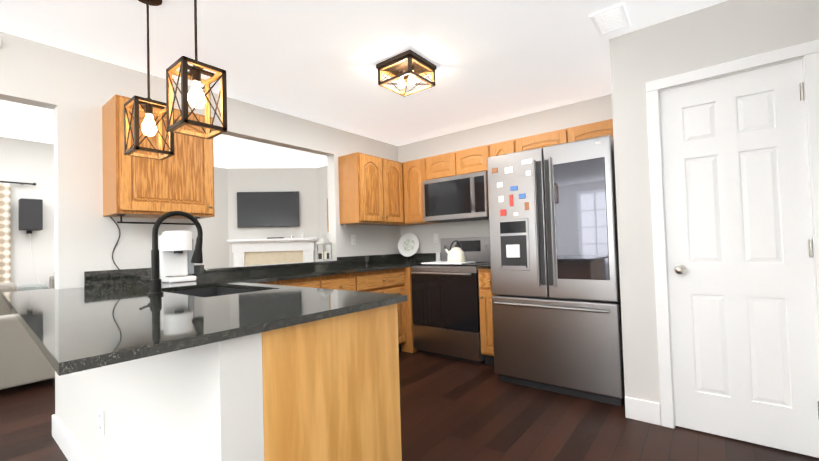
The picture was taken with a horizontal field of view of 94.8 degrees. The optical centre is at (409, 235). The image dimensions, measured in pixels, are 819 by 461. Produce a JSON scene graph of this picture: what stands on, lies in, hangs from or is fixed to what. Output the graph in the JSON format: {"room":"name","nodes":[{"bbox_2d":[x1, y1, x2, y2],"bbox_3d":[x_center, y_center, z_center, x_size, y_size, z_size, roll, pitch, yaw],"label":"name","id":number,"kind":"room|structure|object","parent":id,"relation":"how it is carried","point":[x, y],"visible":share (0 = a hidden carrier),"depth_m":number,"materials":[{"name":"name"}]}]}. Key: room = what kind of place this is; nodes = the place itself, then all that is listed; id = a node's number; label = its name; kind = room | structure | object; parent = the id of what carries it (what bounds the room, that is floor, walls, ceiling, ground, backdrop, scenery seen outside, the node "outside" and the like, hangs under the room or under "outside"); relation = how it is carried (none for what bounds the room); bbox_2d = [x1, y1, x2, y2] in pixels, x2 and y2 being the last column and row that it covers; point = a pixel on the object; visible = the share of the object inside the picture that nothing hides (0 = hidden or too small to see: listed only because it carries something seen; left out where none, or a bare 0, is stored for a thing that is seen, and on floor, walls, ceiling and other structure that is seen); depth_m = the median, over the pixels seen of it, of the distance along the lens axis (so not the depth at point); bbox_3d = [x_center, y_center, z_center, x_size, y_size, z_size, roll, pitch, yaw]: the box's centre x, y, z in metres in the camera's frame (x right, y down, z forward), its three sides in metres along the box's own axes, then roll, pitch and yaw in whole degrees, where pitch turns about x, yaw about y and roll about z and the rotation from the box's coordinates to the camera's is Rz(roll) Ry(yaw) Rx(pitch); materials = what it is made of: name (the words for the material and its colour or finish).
{"room":"kitchen","nodes":[
{"label":"kitchen","id":0,"kind":"room"},
{"bbox_2d":[0,137,228,286],"bbox_3d":[-5.286,0.059,5.030,0.120,2.700,8.320,-3,-2,39],"label":"wall","id":1,"kind":"structure","parent":0,"point":[26,161],"depth_m":5.19,"materials":[{"name":"paint"}]},
{"bbox_2d":[0,181,35,282],"bbox_3d":[-5.417,0.203,4.680,0.099,1.840,1.109,-3,-2,39],"label":"curtain","id":2,"kind":"object","parent":1,"relation":"hanging from","point":[5,231],"visible":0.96,"depth_m":4.87,"materials":[{"name":"beige fabric"}]},
{"bbox_2d":[18,198,42,283],"bbox_3d":[-5.024,0.212,5.060,0.240,1.382,0.313,-3,-2,39],"label":"wall speaker","id":3,"kind":"object","parent":1,"relation":"attached to","point":[30,215],"visible":0.96,"depth_m":4.96,"materials":[{"name":"grey plastic"}]},
{"bbox_2d":[59,332,263,460],"bbox_3d":[-1.269,0.758,1.676,2.100,0.889,0.120,-3,-2,39],"label":"wall","id":4,"kind":"structure","parent":0,"point":[202,403],"depth_m":1.17,"materials":[{"name":"paint"}]},
{"bbox_2d":[52,414,89,460],"bbox_3d":[-1.331,1.139,1.641,2.215,0.130,0.019,-3,-2,39],"label":"baseboard","id":5,"kind":"structure","parent":4,"relation":"attached to","point":[71,450],"depth_m":2.09,"materials":[{"name":"white wood"}]},
{"bbox_2d":[98,407,103,436],"bbox_3d":[-1.377,0.831,1.680,0.072,0.115,0.008,-3,-2,39],"label":"outlet","id":6,"kind":"object","parent":4,"relation":"attached to","point":[101,419],"visible":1,"depth_m":1.67,"materials":[{"name":"white plastic"}]},
{"bbox_2d":[0,100,326,168],"bbox_3d":[-3.813,-1.409,3.783,4.090,0.080,8.440,-3,-2,39],"label":"ceiling","id":7,"kind":"structure","parent":0,"point":[25,122],"depth_m":5.66,"materials":[{"name":"paint"}]},
{"bbox_2d":[0,31,400,418],"bbox_3d":[-2.127,-0.103,2.437,0.120,2.700,8.200,-3,-2,39],"label":"wall","id":8,"kind":"structure","parent":0,"point":[86,234],"depth_m":2.47,"materials":[{"name":"paint"}]},
{"bbox_2d":[102,94,214,218],"bbox_3d":[-1.711,-0.496,2.605,0.351,0.730,0.580,-3,-2,39],"label":"upper cabinet","id":9,"kind":"object","parent":8,"relation":"attached to","point":[181,178],"visible":0.77,"depth_m":2.46,"materials":[{"name":"brown wood"}]},
{"bbox_2d":[110,217,120,269],"bbox_3d":[-1.954,0.084,2.531,0.014,0.424,0.098,-3,-2,43],"label":"hanging cord","id":10,"kind":"object","parent":9,"relation":"hanging from","point":[116,243],"visible":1,"depth_m":2.52,"materials":[{"name":"grey plastic"}]},
{"bbox_2d":[117,214,199,224],"bbox_3d":[-1.697,-0.104,2.575,0.060,0.055,0.490,-3,-2,39],"label":"paper towel holder","id":11,"kind":"object","parent":9,"relation":"hanging from","point":[120,215],"visible":0.73,"depth_m":2.50,"materials":[{"name":"black metal"}]},
{"bbox_2d":[351,235,355,244],"bbox_3d":[-0.626,0.048,4.208,0.008,0.115,0.072,-3,-2,39],"label":"electrical outlet","id":12,"kind":"object","parent":8,"relation":"attached to","point":[353,239],"visible":1,"depth_m":4.20,"materials":[{"name":"white plastic"}]},
{"bbox_2d":[338,152,416,225],"bbox_3d":[-0.309,-0.493,4.365,0.351,0.730,1.020,-3,-2,39],"label":"upper cabinet","id":13,"kind":"object","parent":8,"relation":"attached to","point":[371,189],"visible":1,"depth_m":4.05,"materials":[{"name":"brown wood"}]},
{"bbox_2d":[227,168,318,266],"bbox_3d":[-2.632,0.039,7.360,1.697,2.700,0.100,-2,-1,-6],"label":"wall","id":14,"kind":"structure","parent":0,"point":[303,182],"depth_m":7.34,"materials":[{"name":"paint"}]},
{"bbox_2d":[237,191,299,227],"bbox_3d":[-2.723,-0.501,7.276,1.150,0.680,0.076,-2,-1,-6],"label":"tv","id":15,"kind":"object","parent":14,"relation":"attached to","point":[267,209],"visible":0.98,"depth_m":7.24,"materials":[{"name":"grey plastic"}]},
{"bbox_2d":[317,166,328,252],"bbox_3d":[-1.133,-0.016,6.964,3.970,2.700,0.120,-3,-2,39],"label":"wall","id":16,"kind":"structure","parent":0,"point":[322,193],"depth_m":7.34,"materials":[{"name":"paint"}]},
{"bbox_2d":[327,198,328,231],"bbox_3d":[-1.326,-0.399,7.026,0.620,0.640,0.025,-3,-2,39],"label":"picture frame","id":17,"kind":"object","parent":16,"relation":"attached to","point":[327,216],"visible":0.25,"depth_m":7.20,"materials":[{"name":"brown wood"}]},
{"bbox_2d":[0,0,726,145],"bbox_3d":[-0.678,-1.277,1.286,3.910,0.080,8.440,-3,-2,39],"label":"ceiling","id":18,"kind":"structure","parent":0,"point":[317,61],"depth_m":2.43,"materials":[{"name":"paint"}]},
{"bbox_2d":[124,0,173,159],"bbox_3d":[-1.292,-0.799,1.863,0.163,0.806,0.163,-3,-2,39],"label":"pendant light","id":19,"kind":"object","parent":18,"relation":"hanging from","point":[148,127],"visible":0.94,"depth_m":1.84,"materials":[{"name":"brown metal"}]},
{"bbox_2d":[166,0,226,138],"bbox_3d":[-0.865,-0.821,1.522,0.163,0.806,0.163,-3,-2,39],"label":"pendant light","id":20,"kind":"object","parent":18,"relation":"hanging from","point":[197,96],"visible":1,"depth_m":1.50,"materials":[{"name":"brown metal"}]},
{"bbox_2d":[376,49,436,96],"bbox_3d":[-0.019,-1.144,2.691,0.310,0.151,0.310,-3,-2,39],"label":"flush ceiling light","id":21,"kind":"object","parent":18,"relation":"attached to","point":[406,67],"visible":1,"depth_m":2.65,"materials":[{"name":"brown metal"}]},
{"bbox_2d":[589,3,630,35],"bbox_3d":[1.181,-1.258,2.214,0.170,0.020,0.270,-3,-2,39],"label":"ceiling vent","id":22,"kind":"object","parent":18,"relation":"in","point":[610,20],"visible":1,"depth_m":2.19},
{"bbox_2d":[0,351,818,460],"bbox_3d":[-2.202,1.282,2.495,8.000,0.060,8.440,-3,-2,39],"label":"floor","id":23,"kind":"structure","parent":0,"point":[451,409],"depth_m":2.30,"materials":[{"name":"brown wood"}]},
{"bbox_2d":[0,283,54,389],"bbox_3d":[-3.985,0.856,3.513,1.800,0.951,0.970,-3,-2,39],"label":"sofa","id":24,"kind":"object","parent":23,"relation":"on","point":[23,360],"visible":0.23,"depth_m":3.08,"materials":[{"name":"grey fabric"}]},
{"bbox_2d":[49,276,54,288],"bbox_3d":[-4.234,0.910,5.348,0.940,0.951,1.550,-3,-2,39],"label":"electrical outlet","id":25,"kind":"object","parent":23,"relation":"on","point":[51,282],"visible":0.04,"depth_m":5.07,"materials":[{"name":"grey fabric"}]},
{"bbox_2d":[227,232,316,265],"bbox_3d":[-2.584,0.666,7.085,1.620,1.430,0.420,-2,-1,-6],"label":"fireplace","id":26,"kind":"object","parent":23,"relation":"on","point":[270,250],"visible":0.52,"depth_m":7.24,"materials":[{"name":"white wood"}]},
{"bbox_2d":[256,275,331,288],"bbox_3d":[-1.164,0.789,3.011,0.600,0.888,0.820,-3,-2,39],"label":"base cabinet","id":27,"kind":"object","parent":23,"relation":"on","point":[324,282],"depth_m":3.02,"materials":[{"name":"brown wood"}]},
{"bbox_2d":[318,253,328,258],"bbox_3d":[-1.514,0.833,6.857,0.240,1.020,0.240,-2,-2,19],"label":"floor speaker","id":28,"kind":"object","parent":23,"relation":"on","point":[319,255],"visible":0.08,"depth_m":6.78,"materials":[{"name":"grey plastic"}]},
{"bbox_2d":[262,303,401,460],"bbox_3d":[-0.809,0.746,1.770,1.497,0.889,0.599,-3,-2,39],"label":"base cabinet","id":29,"kind":"object","parent":23,"relation":"on","point":[331,388],"visible":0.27,"depth_m":1.28,"materials":[{"name":"brown wood"}]},
{"bbox_2d":[5,285,325,375],"bbox_3d":[-1.068,0.287,1.420,1.490,0.025,0.600,-3,-2,39],"label":"countertop","id":30,"kind":"structure","parent":29,"relation":"on","point":[102,318],"depth_m":1.14,"materials":[{"name":"black stone"}]},
{"bbox_2d":[139,211,202,295],"bbox_3d":[-1.219,0.084,1.939,0.139,0.417,0.263,-3,-2,39],"label":"faucet","id":31,"kind":"object","parent":30,"relation":"on","point":[154,284],"visible":1,"depth_m":1.85,"materials":[{"name":"black metal"}]},
{"bbox_2d":[214,277,406,303],"bbox_3d":[-0.619,0.288,1.983,1.490,0.025,0.090,-3,-2,39],"label":"countertop","id":32,"kind":"structure","parent":29,"relation":"on","point":[235,282],"depth_m":2.29,"materials":[{"name":"black stone"}]},
{"bbox_2d":[234,285,393,317],"bbox_3d":[-0.491,0.274,1.575,0.780,0.025,0.360,-3,-2,39],"label":"countertop","id":33,"kind":"structure","parent":29,"relation":"on","point":[337,302],"depth_m":1.55,"materials":[{"name":"black stone"}]},
{"bbox_2d":[169,287,254,297],"bbox_3d":[-1.071,0.428,2.042,0.744,0.224,0.404,-3,-2,39],"label":"sink basin","id":34,"kind":"object","parent":33,"relation":"in","point":[210,292],"depth_m":2.33,"materials":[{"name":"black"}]},
{"bbox_2d":[332,272,363,291],"bbox_3d":[-0.828,0.790,3.434,0.600,0.888,0.540,-3,-2,39],"label":"base cabinet","id":35,"kind":"object","parent":23,"relation":"on","point":[349,281],"depth_m":3.35,"materials":[{"name":"brown wood"}]},
{"bbox_2d":[364,268,405,351],"bbox_3d":[-0.507,0.791,3.836,0.600,0.888,0.770,-3,-2,39],"label":"base cabinet","id":36,"kind":"object","parent":23,"relation":"on","point":[390,281],"depth_m":3.81,"materials":[{"name":"brown wood"}]},
{"bbox_2d":[2,254,409,300],"bbox_3d":[-1.027,0.284,3.295,0.780,0.125,3.584,-3,-2,39],"label":"countertop","id":37,"kind":"structure","parent":36,"relation":"on","point":[205,277],"depth_m":2.95,"materials":[{"name":"black stone"}]},
{"bbox_2d":[158,231,195,282],"bbox_3d":[-1.636,0.147,2.667,0.270,0.352,0.218,-3,-2,39],"label":"coffee maker","id":38,"kind":"object","parent":37,"relation":"on","point":[176,251],"visible":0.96,"depth_m":2.60,"materials":[{"name":"white plastic"}]},
{"bbox_2d":[315,234,332,260],"bbox_3d":[-0.898,0.127,3.957,0.128,0.283,0.128,-3,-2,39],"label":"lantern","id":39,"kind":"object","parent":37,"relation":"on","point":[323,241],"visible":1,"depth_m":3.94,"materials":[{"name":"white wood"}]},
{"bbox_2d":[398,233,418,261],"bbox_3d":[-0.004,0.148,4.646,0.288,0.351,0.116,-3,-2,39],"label":"decorative plate","id":40,"kind":"object","parent":37,"relation":"on","point":[408,244],"visible":1,"depth_m":4.65,"materials":[{"name":"white ceramic"}]},
{"bbox_2d":[401,267,417,352],"bbox_3d":[-0.038,0.790,4.377,0.654,0.889,0.656,-3,-2,39],"label":"base cabinet","id":41,"kind":"object","parent":23,"relation":"on","point":[407,346],"visible":0.21,"depth_m":3.94,"materials":[{"name":"brown wood"}]},
{"bbox_2d":[410,253,435,266],"bbox_3d":[0.197,0.270,4.193,0.017,0.125,0.654,-3,-2,39],"label":"countertop","id":42,"kind":"structure","parent":41,"relation":"on","point":[420,258],"depth_m":4.59,"materials":[{"name":"black stone"}]},
{"bbox_2d":[411,237,490,363],"bbox_3d":[0.506,0.614,3.914,0.776,1.185,0.697,-3,-2,39],"label":"range","id":43,"kind":"object","parent":23,"relation":"on","point":[445,310],"visible":0.65,"depth_m":3.68,"materials":[{"name":"silver metal"}]},
{"bbox_2d":[421,261,475,264],"bbox_3d":[0.397,0.282,3.872,0.480,0.015,0.290,-3,-2,39],"label":"cutting board","id":44,"kind":"object","parent":43,"relation":"on","point":[447,262],"visible":1,"depth_m":3.79,"materials":[{"name":"white plastic"}]},
{"bbox_2d":[436,252,440,260],"bbox_3d":[0.339,0.254,4.433,0.060,0.110,0.015,-3,-2,39],"label":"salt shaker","id":45,"kind":"object","parent":44,"relation":"on","point":[438,256],"visible":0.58,"depth_m":4.42,"materials":[{"name":"white ceramic"}]},
{"bbox_2d":[445,240,465,261],"bbox_3d":[0.460,0.159,3.828,0.228,0.222,0.190,-3,-2,39],"label":"kettle","id":46,"kind":"object","parent":44,"relation":"on","point":[456,254],"visible":1,"depth_m":3.75,"materials":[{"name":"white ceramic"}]},
{"bbox_2d":[478,269,495,364],"bbox_3d":[0.929,0.741,3.593,0.264,0.889,0.681,-3,-2,39],"label":"base cabinet","id":47,"kind":"object","parent":23,"relation":"on","point":[486,319],"visible":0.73,"depth_m":3.40,"materials":[{"name":"brown wood"}]},
{"bbox_2d":[476,264,490,268],"bbox_3d":[0.915,0.234,3.609,0.263,0.125,0.674,-3,-2,39],"label":"countertop","id":48,"kind":"structure","parent":47,"relation":"on","point":[487,266],"depth_m":3.39,"materials":[{"name":"black stone"}]},
{"bbox_2d":[487,135,624,405],"bbox_3d":[1.279,0.252,3.108,0.912,1.820,0.946,-3,-2,39],"label":"refrigerator","id":49,"kind":"object","parent":23,"relation":"on","point":[555,289],"visible":0.96,"depth_m":2.72,"materials":[{"name":"grey metal"}]},
{"bbox_2d":[398,94,612,252],"bbox_3d":[1.359,-0.028,3.764,3.910,2.410,0.120,-3,-2,39],"label":"wall","id":50,"kind":"structure","parent":0,"point":[593,110],"depth_m":4.13,"materials":[{"name":"paint"}]},
{"bbox_2d":[403,158,438,224],"bbox_3d":[0.145,-0.505,4.431,0.336,0.730,0.351,-3,-2,39],"label":"upper cabinet","id":51,"kind":"object","parent":50,"relation":"attached to","point":[414,174],"visible":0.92,"depth_m":4.33,"materials":[{"name":"brown wood"}]},
{"bbox_2d":[433,234,437,242],"bbox_3d":[0.316,0.037,4.514,0.072,0.115,0.008,-3,-2,39],"label":"electrical outlet","id":52,"kind":"object","parent":50,"relation":"attached to","point":[435,238],"visible":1,"depth_m":4.51,"materials":[{"name":"white plastic"}]},
{"bbox_2d":[426,144,489,179],"bbox_3d":[0.586,-0.755,4.100,0.780,0.275,0.320,-3,-2,39],"label":"upper cabinet","id":53,"kind":"object","parent":50,"relation":"attached to","point":[466,161],"visible":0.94,"depth_m":3.95,"materials":[{"name":"brown wood"}]},
{"bbox_2d":[422,171,488,222],"bbox_3d":[0.560,-0.389,4.044,0.774,0.451,0.439,-3,-2,39],"label":"microwave","id":54,"kind":"object","parent":53,"relation":"attached to","point":[460,198],"visible":0.94,"depth_m":3.88,"materials":[{"name":"grey metal"}]},
{"bbox_2d":[490,139,515,156],"bbox_3d":[0.993,-0.548,3.755,0.266,0.730,0.351,-3,-2,39],"label":"upper cabinet","id":55,"kind":"object","parent":50,"relation":"attached to","point":[504,147],"visible":0.23,"depth_m":3.65,"materials":[{"name":"brown wood"}]},
{"bbox_2d":[516,119,613,151],"bbox_3d":[1.471,-0.829,3.395,0.948,0.215,0.320,-3,-2,39],"label":"upper cabinet","id":56,"kind":"object","parent":50,"relation":"attached to","point":[586,131],"visible":0.5,"depth_m":3.28,"materials":[{"name":"brown wood"}]},
{"bbox_2d":[609,32,648,400],"bbox_3d":[1.693,-0.064,2.763,0.120,2.410,1.030,-3,-2,39],"label":"wall","id":57,"kind":"structure","parent":0,"point":[627,157],"depth_m":2.36,"materials":[{"name":"paint"}]},
{"bbox_2d":[633,0,818,414],"bbox_3d":[1.804,-0.085,2.093,0.890,2.410,0.120,-3,-2,39],"label":"wall","id":58,"kind":"structure","parent":0,"point":[723,32],"depth_m":2.15,"materials":[{"name":"paint"}]},
{"bbox_2d":[645,39,818,457],"bbox_3d":[1.782,0.087,2.071,0.734,2.067,0.179,-3,-2,39],"label":"door","id":59,"kind":"structure","parent":58,"relation":"attached to","point":[736,185],"depth_m":2.04,"materials":[{"name":"white wood"}]}
]}

